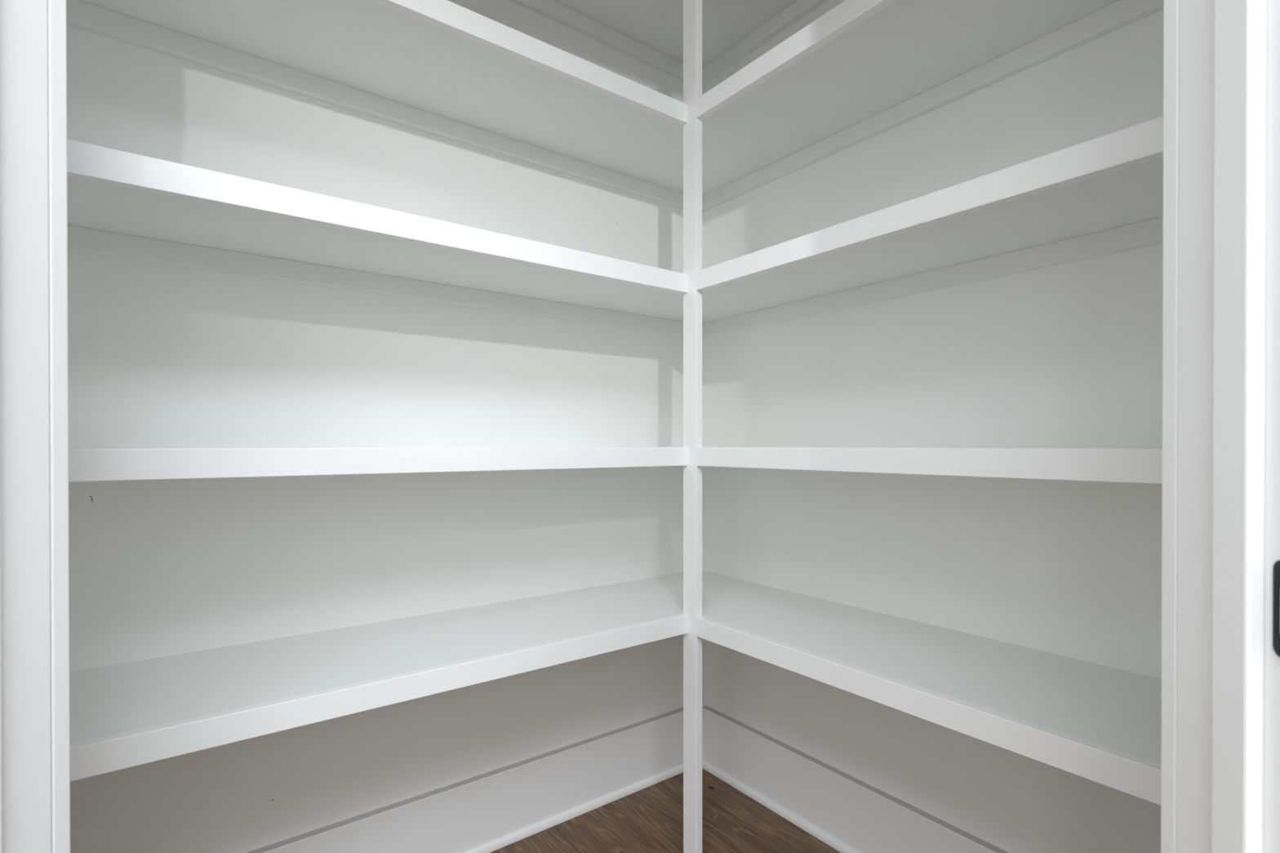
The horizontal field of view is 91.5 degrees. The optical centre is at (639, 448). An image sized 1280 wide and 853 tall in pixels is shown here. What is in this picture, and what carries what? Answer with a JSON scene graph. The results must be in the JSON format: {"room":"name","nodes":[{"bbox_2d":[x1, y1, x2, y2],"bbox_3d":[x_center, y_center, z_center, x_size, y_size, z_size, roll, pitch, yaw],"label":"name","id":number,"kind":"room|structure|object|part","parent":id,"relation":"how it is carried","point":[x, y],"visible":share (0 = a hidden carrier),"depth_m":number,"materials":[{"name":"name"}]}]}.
{"room":"food storage area","nodes":[
{"label":"food storage area","id":0,"kind":"room"},
{"bbox_2d":[66,0,683,852],"bbox_3d":[-0.517,-0.327,1.615,1.938,2.740,0.120,0,0,-37],"label":"wall","id":1,"kind":"structure","parent":0,"point":[160,355],"depth_m":1.43,"materials":[{"name":"paint"}]},
{"bbox_2d":[68,446,737,481],"bbox_3d":[-0.363,0.029,1.411,1.698,0.061,0.395,0,0,-37],"label":"wall shelf","id":2,"kind":"object","parent":1,"relation":"attached to","point":[85,464],"visible":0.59,"depth_m":1.05,"materials":[{"name":"paint"}]},
{"bbox_2d":[66,0,784,212],"bbox_3d":[-0.363,-0.808,1.407,1.698,0.061,0.395,0,0,-37],"label":"wall shelf","id":3,"kind":"object","parent":1,"relation":"attached to","point":[446,68],"visible":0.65,"depth_m":1.36,"materials":[{"name":"paint"}]},
{"bbox_2d":[66,138,783,335],"bbox_3d":[-0.363,-0.394,1.409,1.698,0.061,0.395,0,0,-37],"label":"wall shelf","id":4,"kind":"object","parent":1,"relation":"attached to","point":[121,204],"visible":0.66,"depth_m":1.24,"materials":[{"name":"paint"}]},
{"bbox_2d":[69,570,786,782],"bbox_3d":[-0.363,0.440,1.413,1.698,0.061,0.395,0,0,-37],"label":"wall shelf","id":5,"kind":"object","parent":1,"relation":"attached to","point":[130,714],"visible":0.78,"depth_m":1.18,"materials":[{"name":"paint"}]},
{"bbox_2d":[246,703,703,852],"bbox_3d":[-0.472,0.947,1.561,1.698,0.192,0.031,0,0,-37],"label":"baseboard","id":6,"kind":"structure","parent":1,"relation":"attached to","point":[488,812],"depth_m":1.66,"materials":[{"name":"wood"}]},
{"bbox_3d":[-0.466,1.034,1.554,1.698,0.019,0.011,0,0,-37],"label":"shoe moulding","id":7,"kind":"part","parent":6,"relation":"part of","materials":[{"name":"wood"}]},
{"bbox_2d":[510,0,783,85],"bbox_3d":[-0.364,-1.226,1.405,1.698,0.061,0.395,0,0,-37],"label":"wall shelf","id":8,"kind":"object","parent":1,"relation":"attached to","point":[651,32],"visible":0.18,"depth_m":1.80,"materials":[{"name":"paint"}]},
{"bbox_2d":[489,768,840,852],"bbox_3d":[-0.282,1.086,-1.342,5.118,0.060,5.146,0,0,-37],"label":"floor","id":9,"kind":"structure","parent":0,"point":[649,820],"depth_m":1.70,"materials":[{"name":"brown wood"}]},
{"bbox_2d":[683,0,702,852],"bbox_3d":[0.129,-0.327,1.523,0.021,2.740,0.048,0,0,-37],"label":"post","id":10,"kind":"object","parent":9,"relation":"on","point":[692,9],"visible":1,"depth_m":1.51,"materials":[{"name":"wood"}]},
{"bbox_2d":[702,0,1163,852],"bbox_3d":[0.769,-0.327,1.414,0.120,2.740,1.746,0,0,-37],"label":"wall","id":11,"kind":"structure","parent":0,"point":[1069,354],"depth_m":1.40,"materials":[{"name":"paint"}]},
{"bbox_2d":[702,0,827,84],"bbox_3d":[0.531,-1.226,1.295,0.398,0.061,1.607,0,0,-37],"label":"wall shelf","id":12,"kind":"object","parent":11,"relation":"attached to","point":[793,11],"visible":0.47,"depth_m":1.82,"materials":[{"name":"paint"}]},
{"bbox_2d":[702,705,1008,852],"bbox_3d":[0.683,0.947,1.409,0.031,0.192,1.592,0,0,-37],"label":"baseboard","id":13,"kind":"structure","parent":11,"relation":"attached to","point":[842,811],"depth_m":1.66,"materials":[{"name":"wood"}]},
{"bbox_3d":[0.675,1.034,1.404,0.011,0.019,1.592,0,0,-37],"label":"shoe moulding","id":14,"kind":"part","parent":13,"relation":"part of","materials":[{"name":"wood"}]},
{"bbox_2d":[696,591,1161,805],"bbox_3d":[0.532,0.440,1.303,0.398,0.061,1.607,0,0,-37],"label":"wall shelf","id":15,"kind":"object","parent":11,"relation":"attached to","point":[1098,723],"visible":0.61,"depth_m":1.12,"materials":[{"name":"paint"}]},
{"bbox_2d":[696,447,1162,484],"bbox_3d":[0.532,0.029,1.301,0.398,0.061,1.607,0,0,-37],"label":"wall shelf","id":16,"kind":"object","parent":11,"relation":"attached to","point":[1130,465],"visible":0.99,"depth_m":1.01,"materials":[{"name":"paint"}]},
{"bbox_2d":[696,115,1163,337],"bbox_3d":[0.531,-0.394,1.299,0.398,0.061,1.607,0,0,-37],"label":"wall shelf","id":17,"kind":"object","parent":11,"relation":"attached to","point":[1103,195],"visible":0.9,"depth_m":1.16,"materials":[{"name":"paint"}]},
{"bbox_2d":[696,0,1164,211],"bbox_3d":[0.531,-0.808,1.297,0.398,0.061,1.607,0,0,-37],"label":"wall shelf","id":18,"kind":"object","parent":11,"relation":"attached to","point":[862,70],"visible":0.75,"depth_m":1.32,"materials":[{"name":"paint"}]},
{"bbox_3d":[-0.086,-0.322,0.452,1.619,2.740,0.116,0,0,8],"label":"wall","id":19,"kind":"structure","parent":0,"visible":0},
{"bbox_2d":[0,0,1279,852],"bbox_3d":[-0.090,-0.051,0.454,1.126,2.199,0.148,0,0,8],"label":"door frame","id":20,"kind":"structure","parent":19,"relation":"in","point":[1220,735],"depth_m":0.44,"materials":[{"name":"wood"}]},
{"bbox_3d":[-0.589,-0.050,0.592,0.089,2.194,0.016,0,0,8],"label":"casing","id":21,"kind":"part","parent":20,"relation":"part of","materials":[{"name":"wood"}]},
{"bbox_3d":[0.429,-0.050,0.447,0.089,2.194,0.016,0,0,8],"label":"casing","id":22,"kind":"part","parent":20,"relation":"part of","materials":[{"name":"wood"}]},
{"bbox_3d":[0.368,0.093,0.346,0.001,0.056,0.036,0,0,8],"label":"strike plate","id":23,"kind":"part","parent":20,"relation":"part of","materials":[{"name":"black metal"}]}
]}

